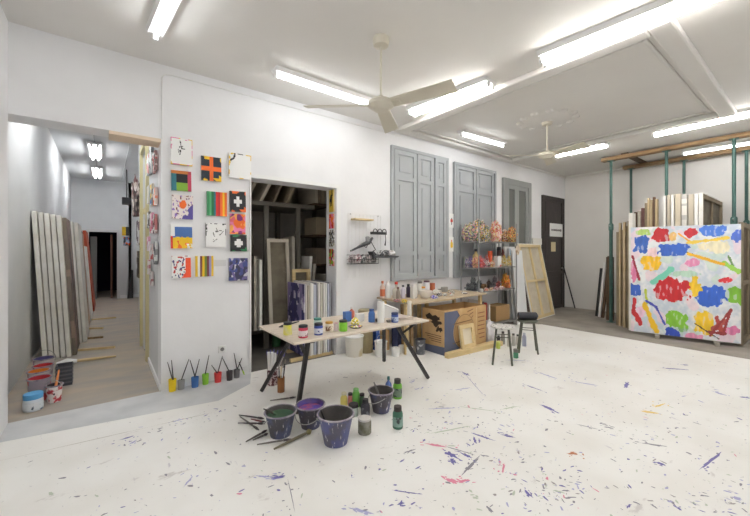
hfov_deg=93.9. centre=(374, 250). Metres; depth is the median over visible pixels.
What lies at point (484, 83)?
fluorescent light
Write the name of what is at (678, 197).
canvas
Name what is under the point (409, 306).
bottle
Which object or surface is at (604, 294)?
plank
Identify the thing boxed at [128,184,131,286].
wall
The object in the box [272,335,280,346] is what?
bucket
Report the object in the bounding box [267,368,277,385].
pot
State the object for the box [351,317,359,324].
rag
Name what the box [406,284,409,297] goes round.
bottle
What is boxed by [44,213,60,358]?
canvas
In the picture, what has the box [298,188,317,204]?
storage box
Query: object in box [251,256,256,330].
canvas
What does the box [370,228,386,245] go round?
hook rail
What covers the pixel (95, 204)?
wall
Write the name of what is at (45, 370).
tub
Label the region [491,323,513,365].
stool
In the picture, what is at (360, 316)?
carton
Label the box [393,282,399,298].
bottle
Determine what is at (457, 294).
workbench
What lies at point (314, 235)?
shelf
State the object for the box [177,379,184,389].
paint pot
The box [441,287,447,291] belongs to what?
pan
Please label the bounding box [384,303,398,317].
folded card
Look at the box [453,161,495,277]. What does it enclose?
window shutters
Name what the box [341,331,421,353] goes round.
baseboard
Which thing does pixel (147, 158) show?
hallway picture
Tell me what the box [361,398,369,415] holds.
bottle
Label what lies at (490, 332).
plastic bag
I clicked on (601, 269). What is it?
plank
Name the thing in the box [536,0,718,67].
fluorescent light
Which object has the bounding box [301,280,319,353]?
canvas
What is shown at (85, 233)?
canvas
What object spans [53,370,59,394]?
brush
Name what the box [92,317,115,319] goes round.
batten
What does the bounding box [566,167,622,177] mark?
crown molding
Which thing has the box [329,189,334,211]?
picture
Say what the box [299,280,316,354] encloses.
canvas
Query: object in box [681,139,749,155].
fluorescent light
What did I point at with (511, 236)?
heap
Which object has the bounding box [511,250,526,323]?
board
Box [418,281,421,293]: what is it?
paint jar
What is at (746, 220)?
prop
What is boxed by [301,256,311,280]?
canvas
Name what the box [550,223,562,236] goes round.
paper notice
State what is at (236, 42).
ceiling
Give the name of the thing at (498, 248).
paint jar
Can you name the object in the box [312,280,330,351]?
canvas
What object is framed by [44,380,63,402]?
paint pot
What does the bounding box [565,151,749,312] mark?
wall
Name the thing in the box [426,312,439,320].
print
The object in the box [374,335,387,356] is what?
bucket
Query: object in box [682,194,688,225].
canvas
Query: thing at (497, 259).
carton
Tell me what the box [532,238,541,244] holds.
switch box
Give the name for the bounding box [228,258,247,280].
canvas
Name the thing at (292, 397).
brush
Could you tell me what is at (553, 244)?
notice
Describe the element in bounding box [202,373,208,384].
paint pot
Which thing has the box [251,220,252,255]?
canvas
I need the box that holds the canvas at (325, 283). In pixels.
[325,283,326,351]
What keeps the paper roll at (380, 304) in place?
on the trestle table
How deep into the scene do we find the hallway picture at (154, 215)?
3.92 m
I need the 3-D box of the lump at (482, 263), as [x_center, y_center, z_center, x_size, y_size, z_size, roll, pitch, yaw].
[1.979,0.191,6.573,0.175,0.237,0.140,0,0,-38]
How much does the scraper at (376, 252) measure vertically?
0.092 m
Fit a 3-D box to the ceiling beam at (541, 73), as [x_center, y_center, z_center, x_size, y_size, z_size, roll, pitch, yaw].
[1.460,-1.965,4.381,0.180,0.070,3.200,0,0,-38]
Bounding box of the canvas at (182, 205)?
[172,194,192,219]
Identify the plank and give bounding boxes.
[595,268,602,315]
[598,262,605,316]
[601,256,608,317]
[606,257,613,319]
[616,232,618,324]
[619,223,621,325]
[621,152,646,163]
[622,230,622,325]
[623,222,625,327]
[626,226,626,326]
[627,221,628,328]
[641,208,644,226]
[645,203,646,226]
[647,198,649,226]
[650,200,652,226]
[653,197,655,226]
[655,199,658,226]
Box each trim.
[121,143,130,178]
[161,74,400,138]
[417,129,512,157]
[418,40,642,128]
[513,111,705,156]
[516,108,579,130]
[643,38,709,112]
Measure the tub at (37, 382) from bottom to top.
0.224 m
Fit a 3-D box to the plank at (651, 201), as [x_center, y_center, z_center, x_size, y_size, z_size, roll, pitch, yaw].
[5.212,0.241,6.606,0.080,2.397,0.040,0,0,-38]
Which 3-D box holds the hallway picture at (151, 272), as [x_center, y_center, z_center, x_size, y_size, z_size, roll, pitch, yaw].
[-2.716,0.335,4.263,0.024,0.170,0.170,0,0,-38]
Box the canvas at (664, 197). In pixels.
[663,196,666,225]
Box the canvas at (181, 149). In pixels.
[170,137,191,166]
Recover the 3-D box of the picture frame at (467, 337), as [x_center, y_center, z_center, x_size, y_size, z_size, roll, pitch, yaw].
[1.373,1.263,5.207,0.330,0.340,0.084,0,0,-38]
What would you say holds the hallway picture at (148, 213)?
attached to the wall at (153, 290)
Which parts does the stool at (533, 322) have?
leg, leg, seat, leg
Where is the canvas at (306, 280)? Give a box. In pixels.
[306,280,324,352]
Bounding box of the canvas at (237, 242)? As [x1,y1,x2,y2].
[230,235,246,251]
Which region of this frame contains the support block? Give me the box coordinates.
[713,341,719,346]
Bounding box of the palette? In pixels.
[348,325,362,328]
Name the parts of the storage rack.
post, post, post, post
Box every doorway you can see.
[86,229,119,298]
[249,173,340,372]
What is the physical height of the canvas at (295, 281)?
1.016 m
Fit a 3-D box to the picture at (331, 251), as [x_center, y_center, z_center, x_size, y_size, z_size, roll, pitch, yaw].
[-0.636,0.096,5.155,0.018,0.250,0.130,0,0,-38]
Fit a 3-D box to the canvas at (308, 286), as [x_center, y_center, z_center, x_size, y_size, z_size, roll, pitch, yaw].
[-1.085,0.968,5.084,0.022,0.980,0.550,0,0,-38]
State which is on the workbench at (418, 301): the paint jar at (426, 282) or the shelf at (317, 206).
the paint jar at (426, 282)
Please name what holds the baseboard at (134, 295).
attached to the wall at (95, 204)
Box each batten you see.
[78,346,114,350]
[87,336,102,338]
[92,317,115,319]
[289,351,332,362]
[515,247,529,311]
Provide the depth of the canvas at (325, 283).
5.04 m
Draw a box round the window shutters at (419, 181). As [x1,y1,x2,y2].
[390,145,448,280]
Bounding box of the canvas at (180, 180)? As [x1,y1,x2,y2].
[171,170,190,191]
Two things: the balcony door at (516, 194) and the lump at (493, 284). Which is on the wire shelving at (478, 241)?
the lump at (493, 284)
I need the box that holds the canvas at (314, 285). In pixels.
[314,285,315,354]
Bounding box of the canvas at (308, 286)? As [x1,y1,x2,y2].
[307,285,309,355]
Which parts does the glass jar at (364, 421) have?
lid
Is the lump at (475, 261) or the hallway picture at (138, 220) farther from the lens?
the lump at (475, 261)
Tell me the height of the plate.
0.208 m
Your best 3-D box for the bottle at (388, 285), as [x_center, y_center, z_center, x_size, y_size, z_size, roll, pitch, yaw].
[0.203,0.590,5.383,0.100,0.259,0.100,0,0,-1]
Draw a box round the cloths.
[131,175,139,216]
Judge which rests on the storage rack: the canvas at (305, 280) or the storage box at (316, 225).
the storage box at (316, 225)
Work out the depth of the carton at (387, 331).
5.30 m
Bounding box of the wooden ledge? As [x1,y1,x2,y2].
[351,218,373,220]
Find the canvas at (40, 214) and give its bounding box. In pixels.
[38,212,53,354]
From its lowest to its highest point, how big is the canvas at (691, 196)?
2.419 m
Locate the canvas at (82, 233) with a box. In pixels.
[82,233,89,323]
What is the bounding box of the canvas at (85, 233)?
[82,230,95,310]
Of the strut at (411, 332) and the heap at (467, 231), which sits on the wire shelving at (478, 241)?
the heap at (467, 231)
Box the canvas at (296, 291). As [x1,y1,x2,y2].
[288,282,304,355]
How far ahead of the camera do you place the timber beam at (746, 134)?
6.44 m
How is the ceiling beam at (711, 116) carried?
attached to the ceiling at (236, 42)
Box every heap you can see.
[461,222,475,240]
[473,219,484,240]
[481,225,490,240]
[490,220,501,241]
[501,229,507,241]
[507,226,517,241]
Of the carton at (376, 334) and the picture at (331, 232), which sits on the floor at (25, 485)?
the carton at (376, 334)
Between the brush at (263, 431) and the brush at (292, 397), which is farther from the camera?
the brush at (292, 397)
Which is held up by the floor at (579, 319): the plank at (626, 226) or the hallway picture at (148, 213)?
the plank at (626, 226)
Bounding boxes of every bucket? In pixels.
[263,404,296,439]
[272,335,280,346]
[295,398,324,429]
[316,405,354,448]
[345,334,363,357]
[368,385,393,413]
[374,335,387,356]
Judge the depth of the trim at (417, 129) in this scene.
6.36 m
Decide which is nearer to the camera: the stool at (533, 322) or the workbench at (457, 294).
the stool at (533, 322)
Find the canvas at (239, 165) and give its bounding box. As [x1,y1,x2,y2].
[228,152,250,179]
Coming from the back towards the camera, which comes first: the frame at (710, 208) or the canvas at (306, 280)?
the frame at (710, 208)
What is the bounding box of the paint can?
[22,390,43,412]
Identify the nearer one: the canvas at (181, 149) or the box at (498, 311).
the canvas at (181, 149)
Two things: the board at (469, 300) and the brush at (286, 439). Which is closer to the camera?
the brush at (286, 439)
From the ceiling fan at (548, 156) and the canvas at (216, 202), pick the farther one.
the ceiling fan at (548, 156)
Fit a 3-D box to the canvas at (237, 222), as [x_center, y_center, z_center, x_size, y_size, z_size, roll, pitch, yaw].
[-1.656,-0.324,4.221,0.181,0.240,0.028,0,0,-38]
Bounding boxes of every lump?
[464,258,469,267]
[470,276,475,289]
[471,256,477,267]
[477,256,484,267]
[484,259,489,266]
[488,282,495,288]
[501,254,505,265]
[501,273,509,286]
[505,282,510,287]
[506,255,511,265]
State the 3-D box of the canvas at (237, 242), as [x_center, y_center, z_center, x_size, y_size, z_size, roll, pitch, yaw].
[-1.648,-0.095,4.227,0.200,0.205,0.028,-1,1,-38]
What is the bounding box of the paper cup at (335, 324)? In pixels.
[334,323,337,330]
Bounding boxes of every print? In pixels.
[425,343,443,355]
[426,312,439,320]
[430,319,441,326]
[444,311,459,354]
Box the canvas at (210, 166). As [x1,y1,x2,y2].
[201,155,220,181]
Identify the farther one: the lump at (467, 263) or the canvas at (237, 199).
the lump at (467, 263)
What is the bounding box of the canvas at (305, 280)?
[305,280,322,352]
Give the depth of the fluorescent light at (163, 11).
2.92 m
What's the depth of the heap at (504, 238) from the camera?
7.18 m
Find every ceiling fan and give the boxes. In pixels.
[303,33,457,132]
[504,121,590,165]
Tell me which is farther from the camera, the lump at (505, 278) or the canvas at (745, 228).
the lump at (505, 278)
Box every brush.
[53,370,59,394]
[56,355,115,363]
[238,422,264,424]
[239,415,263,418]
[240,416,258,429]
[246,430,266,441]
[257,438,291,444]
[263,408,275,414]
[270,396,295,400]
[274,429,311,449]
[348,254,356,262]
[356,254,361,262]
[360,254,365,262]
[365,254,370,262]
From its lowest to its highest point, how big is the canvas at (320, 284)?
0.990 m
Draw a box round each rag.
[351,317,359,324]
[432,289,439,293]
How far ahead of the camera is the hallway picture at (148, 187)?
4.47 m
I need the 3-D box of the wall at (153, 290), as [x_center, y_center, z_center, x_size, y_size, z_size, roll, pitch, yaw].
[-3.284,-0.315,5.139,0.120,3.730,2.850,0,0,-38]
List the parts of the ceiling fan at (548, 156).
blade, rod, motor, blade, blade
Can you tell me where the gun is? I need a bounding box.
[350,236,375,251]
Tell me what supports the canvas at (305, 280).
on the batten at (291, 360)
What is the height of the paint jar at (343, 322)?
0.104 m
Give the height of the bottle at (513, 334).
0.191 m
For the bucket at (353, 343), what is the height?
0.284 m
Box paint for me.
[5,347,749,515]
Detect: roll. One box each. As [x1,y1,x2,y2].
[377,301,383,322]
[392,346,399,356]
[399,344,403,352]
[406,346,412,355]
[517,312,537,319]
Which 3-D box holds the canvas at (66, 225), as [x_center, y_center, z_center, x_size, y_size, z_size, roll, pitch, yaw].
[-4.597,0.511,5.308,0.163,1.969,0.780,0,0,-38]
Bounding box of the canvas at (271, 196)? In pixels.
[263,184,281,201]
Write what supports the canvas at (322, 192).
on the storage rack
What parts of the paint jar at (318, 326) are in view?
lid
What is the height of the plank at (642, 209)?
2.316 m
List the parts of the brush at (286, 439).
handle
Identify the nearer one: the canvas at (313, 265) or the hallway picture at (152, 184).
the hallway picture at (152, 184)
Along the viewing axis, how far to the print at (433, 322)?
5.13 m
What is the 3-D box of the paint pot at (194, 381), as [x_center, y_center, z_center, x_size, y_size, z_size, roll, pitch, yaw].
[-1.988,1.446,3.870,0.078,0.109,0.078,0,0,-38]
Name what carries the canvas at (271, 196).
on the storage rack
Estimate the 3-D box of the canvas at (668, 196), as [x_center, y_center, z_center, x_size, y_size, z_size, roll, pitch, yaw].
[5.875,0.214,6.760,1.500,2.449,0.046,0,0,-38]
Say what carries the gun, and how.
hanging from the grid
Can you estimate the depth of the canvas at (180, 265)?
3.84 m
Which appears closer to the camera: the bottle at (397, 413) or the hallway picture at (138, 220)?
the bottle at (397, 413)
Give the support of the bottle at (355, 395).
on the floor at (25, 485)
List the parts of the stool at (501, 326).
leg, seat, leg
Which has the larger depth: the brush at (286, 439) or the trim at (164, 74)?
the trim at (164, 74)
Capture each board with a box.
[109,130,160,147]
[127,270,132,298]
[398,315,413,318]
[468,299,477,303]
[487,303,489,319]
[503,247,514,321]
[507,248,515,322]
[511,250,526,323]
[637,211,640,226]
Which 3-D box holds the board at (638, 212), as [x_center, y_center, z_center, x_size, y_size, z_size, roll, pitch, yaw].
[5.141,0.369,6.763,0.300,2.261,0.047,0,0,-38]
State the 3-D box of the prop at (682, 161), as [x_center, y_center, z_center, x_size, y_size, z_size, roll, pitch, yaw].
[6.468,-0.200,7.341,0.173,3.400,0.140,0,0,-38]
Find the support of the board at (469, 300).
on the wire shelving at (478, 241)
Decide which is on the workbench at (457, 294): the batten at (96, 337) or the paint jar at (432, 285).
the paint jar at (432, 285)
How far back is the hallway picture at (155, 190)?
3.88 m
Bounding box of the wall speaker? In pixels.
[122,170,130,204]
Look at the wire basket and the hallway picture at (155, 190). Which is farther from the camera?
the wire basket
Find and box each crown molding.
[394,130,565,178]
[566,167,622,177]
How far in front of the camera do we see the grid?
5.43 m
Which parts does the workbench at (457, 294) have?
leg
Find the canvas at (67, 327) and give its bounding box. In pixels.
[56,215,72,356]
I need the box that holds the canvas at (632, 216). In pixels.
[629,213,635,329]
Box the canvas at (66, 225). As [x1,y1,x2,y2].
[62,218,79,354]
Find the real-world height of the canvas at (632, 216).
2.217 m
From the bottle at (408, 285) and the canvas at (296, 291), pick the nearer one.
the canvas at (296, 291)
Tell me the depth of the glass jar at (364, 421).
2.85 m
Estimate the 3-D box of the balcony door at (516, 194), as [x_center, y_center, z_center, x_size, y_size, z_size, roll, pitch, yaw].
[3.234,-0.060,7.970,1.141,3.080,0.060,0,0,-38]
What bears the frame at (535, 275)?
on the floor at (579, 319)
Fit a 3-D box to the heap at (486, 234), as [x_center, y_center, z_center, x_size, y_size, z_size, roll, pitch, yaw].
[2.116,-0.344,6.721,0.296,0.327,0.168,0,0,-38]
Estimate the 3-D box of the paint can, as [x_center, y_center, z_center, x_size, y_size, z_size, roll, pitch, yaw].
[-3.232,1.421,3.314,0.145,0.157,0.145,0,0,10]
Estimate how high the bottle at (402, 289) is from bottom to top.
0.201 m
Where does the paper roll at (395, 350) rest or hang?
on the floor at (25, 485)
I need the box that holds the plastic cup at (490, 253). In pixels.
[488,251,492,266]
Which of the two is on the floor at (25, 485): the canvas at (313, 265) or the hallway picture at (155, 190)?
the canvas at (313, 265)
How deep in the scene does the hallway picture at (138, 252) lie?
5.82 m
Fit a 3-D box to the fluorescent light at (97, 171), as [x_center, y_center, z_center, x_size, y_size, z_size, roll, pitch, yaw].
[-7.484,-2.109,9.445,0.260,0.100,1.300,0,0,-38]
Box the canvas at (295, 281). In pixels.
[294,280,311,355]
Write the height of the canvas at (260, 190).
0.756 m
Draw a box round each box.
[305,217,325,234]
[305,248,325,263]
[422,302,485,355]
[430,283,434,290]
[490,303,509,321]
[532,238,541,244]
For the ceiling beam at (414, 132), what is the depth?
6.44 m
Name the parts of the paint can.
lid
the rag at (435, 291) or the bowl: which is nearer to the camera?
the bowl
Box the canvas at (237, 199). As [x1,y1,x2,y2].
[229,191,245,211]
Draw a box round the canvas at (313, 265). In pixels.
[311,264,315,280]
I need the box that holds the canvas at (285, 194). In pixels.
[275,186,295,202]
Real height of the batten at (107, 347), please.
0.030 m
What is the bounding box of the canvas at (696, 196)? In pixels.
[694,194,698,224]
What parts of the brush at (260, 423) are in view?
handle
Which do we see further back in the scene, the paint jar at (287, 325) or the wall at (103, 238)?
the wall at (103, 238)
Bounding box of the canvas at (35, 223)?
[31,211,48,355]
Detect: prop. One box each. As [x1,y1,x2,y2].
[606,160,614,322]
[628,168,634,212]
[662,150,670,195]
[680,159,687,193]
[728,137,738,223]
[742,150,749,223]
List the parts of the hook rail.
rail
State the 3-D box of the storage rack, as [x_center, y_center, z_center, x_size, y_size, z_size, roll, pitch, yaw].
[-1.925,0.025,5.756,2.575,2.950,0.930,0,0,-38]
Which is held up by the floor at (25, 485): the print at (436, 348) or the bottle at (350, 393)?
the bottle at (350, 393)
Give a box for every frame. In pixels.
[140,145,148,361]
[291,269,309,281]
[458,323,476,349]
[517,243,554,319]
[699,193,722,224]
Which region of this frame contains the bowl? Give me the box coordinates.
[419,290,431,298]
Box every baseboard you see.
[120,294,138,297]
[148,357,160,390]
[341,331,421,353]
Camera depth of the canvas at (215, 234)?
4.06 m
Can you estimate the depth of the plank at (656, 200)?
6.52 m
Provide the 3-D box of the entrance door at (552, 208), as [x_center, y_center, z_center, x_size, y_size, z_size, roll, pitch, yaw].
[4.609,0.055,8.994,1.140,2.890,0.115,0,0,-38]
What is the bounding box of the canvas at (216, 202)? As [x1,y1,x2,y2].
[206,191,226,216]
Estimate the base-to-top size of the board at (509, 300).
1.596 m
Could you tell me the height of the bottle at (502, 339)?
0.202 m
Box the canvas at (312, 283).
[312,283,313,354]
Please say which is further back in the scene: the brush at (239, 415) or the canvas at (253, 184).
the canvas at (253, 184)
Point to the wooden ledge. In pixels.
(358, 219)
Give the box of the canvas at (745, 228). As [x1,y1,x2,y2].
[738,222,749,345]
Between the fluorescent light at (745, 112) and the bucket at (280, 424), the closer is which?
the bucket at (280, 424)
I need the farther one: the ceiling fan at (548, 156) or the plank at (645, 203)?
the plank at (645, 203)
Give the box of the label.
[214,260,225,265]
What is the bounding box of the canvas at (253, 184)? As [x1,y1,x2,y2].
[251,182,255,193]
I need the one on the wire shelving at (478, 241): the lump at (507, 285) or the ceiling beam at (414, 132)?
the lump at (507, 285)
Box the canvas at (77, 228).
[74,223,88,341]
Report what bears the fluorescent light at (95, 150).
attached to the ceiling at (72, 146)
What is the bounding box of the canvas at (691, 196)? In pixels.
[689,194,693,225]
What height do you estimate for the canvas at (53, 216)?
2.003 m
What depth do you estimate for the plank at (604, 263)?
7.92 m
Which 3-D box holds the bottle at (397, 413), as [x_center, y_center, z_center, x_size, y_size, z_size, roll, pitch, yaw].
[0.193,1.409,2.979,0.089,0.183,0.089,0,0,12]
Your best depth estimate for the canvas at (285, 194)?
5.86 m
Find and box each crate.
[55,361,73,385]
[392,327,400,346]
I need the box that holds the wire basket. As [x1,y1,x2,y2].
[347,255,378,263]
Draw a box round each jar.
[277,376,284,392]
[283,321,291,335]
[298,324,307,337]
[314,317,321,322]
[314,322,322,334]
[325,321,332,331]
[339,319,346,331]
[349,402,357,416]
[358,415,370,435]
[391,312,397,322]
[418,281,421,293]
[424,280,429,289]
[496,341,499,348]
[497,247,500,255]
[513,348,517,358]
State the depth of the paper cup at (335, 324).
3.33 m
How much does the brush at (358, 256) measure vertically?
0.132 m
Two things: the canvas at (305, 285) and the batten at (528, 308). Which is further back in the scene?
the batten at (528, 308)
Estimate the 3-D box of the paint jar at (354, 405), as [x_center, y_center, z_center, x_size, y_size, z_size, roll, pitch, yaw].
[-0.196,1.445,3.196,0.088,0.109,0.088,0,0,13]
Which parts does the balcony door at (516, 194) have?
pane, pane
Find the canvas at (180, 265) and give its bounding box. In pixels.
[171,256,190,277]
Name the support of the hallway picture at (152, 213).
attached to the wall at (153, 290)
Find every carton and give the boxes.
[343,311,351,321]
[355,313,363,321]
[373,330,379,349]
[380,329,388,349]
[410,284,416,298]
[494,256,500,266]
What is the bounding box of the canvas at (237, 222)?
[229,214,245,233]
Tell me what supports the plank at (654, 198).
on the bearer
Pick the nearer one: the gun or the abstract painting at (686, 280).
the gun
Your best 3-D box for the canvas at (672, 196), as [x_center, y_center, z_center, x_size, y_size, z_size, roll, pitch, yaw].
[5.886,0.220,6.697,1.500,2.439,0.036,0,0,-38]
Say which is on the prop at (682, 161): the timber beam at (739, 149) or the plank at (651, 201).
the timber beam at (739, 149)
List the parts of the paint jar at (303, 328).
lid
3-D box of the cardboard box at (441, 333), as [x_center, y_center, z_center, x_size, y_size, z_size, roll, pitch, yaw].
[1.249,1.180,5.480,0.992,0.640,0.442,0,0,-38]
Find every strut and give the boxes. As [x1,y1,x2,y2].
[400,304,403,344]
[409,305,413,349]
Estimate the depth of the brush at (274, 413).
2.85 m
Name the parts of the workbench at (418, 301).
leg, leg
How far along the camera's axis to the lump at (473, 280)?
6.66 m
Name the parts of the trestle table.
leg, leg, leg, leg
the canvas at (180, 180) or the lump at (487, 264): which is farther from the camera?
the lump at (487, 264)
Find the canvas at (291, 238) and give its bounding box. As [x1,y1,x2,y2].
[284,236,294,281]
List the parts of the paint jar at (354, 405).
lid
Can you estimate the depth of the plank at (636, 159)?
7.62 m
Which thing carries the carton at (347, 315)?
on the trestle table
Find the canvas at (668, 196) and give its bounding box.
[667,195,670,225]
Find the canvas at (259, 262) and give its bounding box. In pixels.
[257,260,261,329]
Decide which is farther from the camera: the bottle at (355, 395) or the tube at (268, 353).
the tube at (268, 353)
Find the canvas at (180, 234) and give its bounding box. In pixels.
[170,224,191,247]
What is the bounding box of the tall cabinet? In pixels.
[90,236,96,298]
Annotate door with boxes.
[110,235,112,297]
[502,177,531,303]
[541,195,564,308]
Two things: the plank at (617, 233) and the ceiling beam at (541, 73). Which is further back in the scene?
the plank at (617, 233)
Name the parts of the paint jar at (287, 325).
lid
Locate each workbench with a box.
[377,294,455,354]
[425,289,486,306]
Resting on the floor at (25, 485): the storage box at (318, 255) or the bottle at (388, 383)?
the bottle at (388, 383)
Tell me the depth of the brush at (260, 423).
3.00 m
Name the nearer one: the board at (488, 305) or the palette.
the palette
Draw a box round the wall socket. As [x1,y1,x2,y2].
[218,345,225,352]
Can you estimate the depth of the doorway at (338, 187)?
5.07 m
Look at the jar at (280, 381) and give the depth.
3.71 m
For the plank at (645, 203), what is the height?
2.349 m
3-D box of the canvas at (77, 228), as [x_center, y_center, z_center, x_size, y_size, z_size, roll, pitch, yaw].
[-5.128,0.515,6.135,0.167,1.959,1.020,0,0,-38]
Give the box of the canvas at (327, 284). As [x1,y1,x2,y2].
[327,284,328,351]
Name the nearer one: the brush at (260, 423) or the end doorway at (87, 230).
the brush at (260, 423)
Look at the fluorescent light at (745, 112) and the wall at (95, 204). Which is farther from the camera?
the wall at (95, 204)
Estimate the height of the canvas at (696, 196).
2.419 m
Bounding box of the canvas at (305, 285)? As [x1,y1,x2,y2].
[305,285,306,319]
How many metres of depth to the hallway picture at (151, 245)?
4.17 m
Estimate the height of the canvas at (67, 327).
1.991 m
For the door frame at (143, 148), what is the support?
attached to the wall at (153, 290)
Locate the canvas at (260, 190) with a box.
[251,183,270,200]
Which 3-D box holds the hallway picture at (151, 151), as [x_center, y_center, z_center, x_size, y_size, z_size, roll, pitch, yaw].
[-2.739,-1.103,4.293,0.024,0.306,0.255,0,0,-38]
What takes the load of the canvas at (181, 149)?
attached to the wall at (55, 81)
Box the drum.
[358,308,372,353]
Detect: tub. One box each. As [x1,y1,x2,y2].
[26,367,50,377]
[26,374,52,399]
[31,350,55,369]
[31,362,54,382]
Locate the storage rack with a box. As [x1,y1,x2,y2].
[251,200,325,348]
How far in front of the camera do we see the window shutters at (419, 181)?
6.05 m
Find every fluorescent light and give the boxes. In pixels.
[86,141,102,160]
[90,166,102,178]
[146,0,180,41]
[271,65,371,103]
[405,75,496,117]
[457,129,506,147]
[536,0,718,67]
[555,143,609,157]
[652,107,749,137]
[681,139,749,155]
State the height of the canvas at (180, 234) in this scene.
0.277 m
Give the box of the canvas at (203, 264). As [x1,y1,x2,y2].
[195,256,212,276]
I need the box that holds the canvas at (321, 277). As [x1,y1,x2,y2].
[316,273,325,280]
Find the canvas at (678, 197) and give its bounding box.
[675,194,681,225]
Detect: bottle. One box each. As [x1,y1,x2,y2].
[340,391,347,405]
[348,392,351,405]
[352,387,359,406]
[360,393,364,407]
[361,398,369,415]
[368,309,374,322]
[380,281,384,297]
[385,281,390,297]
[385,376,391,386]
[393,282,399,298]
[393,378,401,399]
[393,404,402,429]
[396,287,399,298]
[401,285,404,297]
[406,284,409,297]
[407,301,411,315]
[473,249,477,257]
[501,331,504,344]
[511,333,514,345]
[522,333,525,346]
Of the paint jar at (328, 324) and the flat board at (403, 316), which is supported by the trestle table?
the paint jar at (328, 324)
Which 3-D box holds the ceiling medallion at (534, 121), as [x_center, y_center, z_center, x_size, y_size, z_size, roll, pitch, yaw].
[2.626,-1.980,5.351,0.880,0.040,0.880,0,0,-38]
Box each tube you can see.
[267,352,270,370]
[271,352,273,368]
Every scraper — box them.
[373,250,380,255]
[389,250,395,255]
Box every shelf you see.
[300,234,325,237]
[308,203,325,210]
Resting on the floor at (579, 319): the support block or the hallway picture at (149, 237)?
the support block
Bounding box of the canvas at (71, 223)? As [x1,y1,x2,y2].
[70,222,82,342]
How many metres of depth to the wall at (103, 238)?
13.24 m
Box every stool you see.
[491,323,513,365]
[517,319,538,354]
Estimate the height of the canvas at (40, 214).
2.027 m
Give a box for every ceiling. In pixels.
[0,0,749,176]
[48,128,138,182]
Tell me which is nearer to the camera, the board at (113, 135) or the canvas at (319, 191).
the board at (113, 135)
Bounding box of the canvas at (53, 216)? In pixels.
[50,214,65,356]
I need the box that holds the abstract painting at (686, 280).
[631,224,740,343]
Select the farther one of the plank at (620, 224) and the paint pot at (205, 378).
the plank at (620, 224)
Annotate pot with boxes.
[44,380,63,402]
[168,378,175,391]
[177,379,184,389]
[191,376,198,387]
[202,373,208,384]
[214,371,221,382]
[226,370,232,380]
[233,369,239,377]
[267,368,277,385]
[415,337,425,354]
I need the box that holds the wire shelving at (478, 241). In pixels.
[460,221,516,324]
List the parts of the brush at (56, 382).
handle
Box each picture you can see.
[122,227,128,235]
[123,237,129,245]
[136,219,139,244]
[137,251,139,277]
[146,153,148,175]
[147,185,149,203]
[147,211,150,227]
[147,236,150,250]
[147,260,150,274]
[149,147,153,174]
[150,183,153,206]
[150,212,153,232]
[150,244,152,258]
[150,271,153,285]
[152,150,156,173]
[153,187,157,205]
[153,214,156,233]
[153,241,157,264]
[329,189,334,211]
[329,214,334,228]
[329,230,334,246]
[329,249,334,265]
[449,213,453,227]
[449,237,453,250]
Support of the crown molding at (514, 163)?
attached to the wall at (55, 81)
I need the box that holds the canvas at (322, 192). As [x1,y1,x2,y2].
[321,190,324,203]
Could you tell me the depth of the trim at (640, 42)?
4.05 m
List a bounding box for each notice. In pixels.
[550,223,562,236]
[551,242,555,251]
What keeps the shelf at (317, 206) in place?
attached to the storage rack
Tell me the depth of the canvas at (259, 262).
5.00 m
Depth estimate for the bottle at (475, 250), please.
6.68 m
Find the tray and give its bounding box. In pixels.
[368,251,398,257]
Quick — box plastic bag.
[486,319,494,341]
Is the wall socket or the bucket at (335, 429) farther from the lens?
the wall socket
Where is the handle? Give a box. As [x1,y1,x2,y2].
[563,265,574,307]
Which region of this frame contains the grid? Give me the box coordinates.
[348,213,380,277]
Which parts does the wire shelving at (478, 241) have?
post, post, post, post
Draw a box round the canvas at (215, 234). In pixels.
[205,223,225,246]
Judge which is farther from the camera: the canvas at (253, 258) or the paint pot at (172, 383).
the canvas at (253, 258)
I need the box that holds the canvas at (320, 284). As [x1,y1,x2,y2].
[320,284,321,353]
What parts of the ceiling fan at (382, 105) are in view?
blade, rod, motor, blade, blade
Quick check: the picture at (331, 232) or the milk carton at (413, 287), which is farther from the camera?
the milk carton at (413, 287)
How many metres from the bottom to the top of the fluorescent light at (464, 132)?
0.100 m
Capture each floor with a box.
[0,290,749,515]
[504,307,749,358]
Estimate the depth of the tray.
5.36 m
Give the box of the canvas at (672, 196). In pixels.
[671,195,674,225]
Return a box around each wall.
[0,4,7,435]
[8,22,564,383]
[8,122,70,393]
[71,177,138,294]
[89,232,116,290]
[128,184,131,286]
[139,145,157,376]
[251,187,311,334]
[317,208,325,273]
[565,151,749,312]
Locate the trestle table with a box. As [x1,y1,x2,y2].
[259,310,429,413]
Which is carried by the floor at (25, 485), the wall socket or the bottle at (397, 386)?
the bottle at (397, 386)
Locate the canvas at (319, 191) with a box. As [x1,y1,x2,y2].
[318,190,320,202]
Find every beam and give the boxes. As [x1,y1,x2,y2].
[396,126,513,162]
[401,28,650,131]
[445,340,502,358]
[512,112,719,161]
[601,131,749,162]
[622,146,749,169]
[647,17,736,117]
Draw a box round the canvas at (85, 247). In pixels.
[84,246,92,320]
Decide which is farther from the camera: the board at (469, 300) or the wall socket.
the board at (469, 300)
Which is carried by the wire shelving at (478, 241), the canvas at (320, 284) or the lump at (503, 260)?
the lump at (503, 260)
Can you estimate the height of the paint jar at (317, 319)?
0.096 m
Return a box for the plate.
[515,245,519,254]

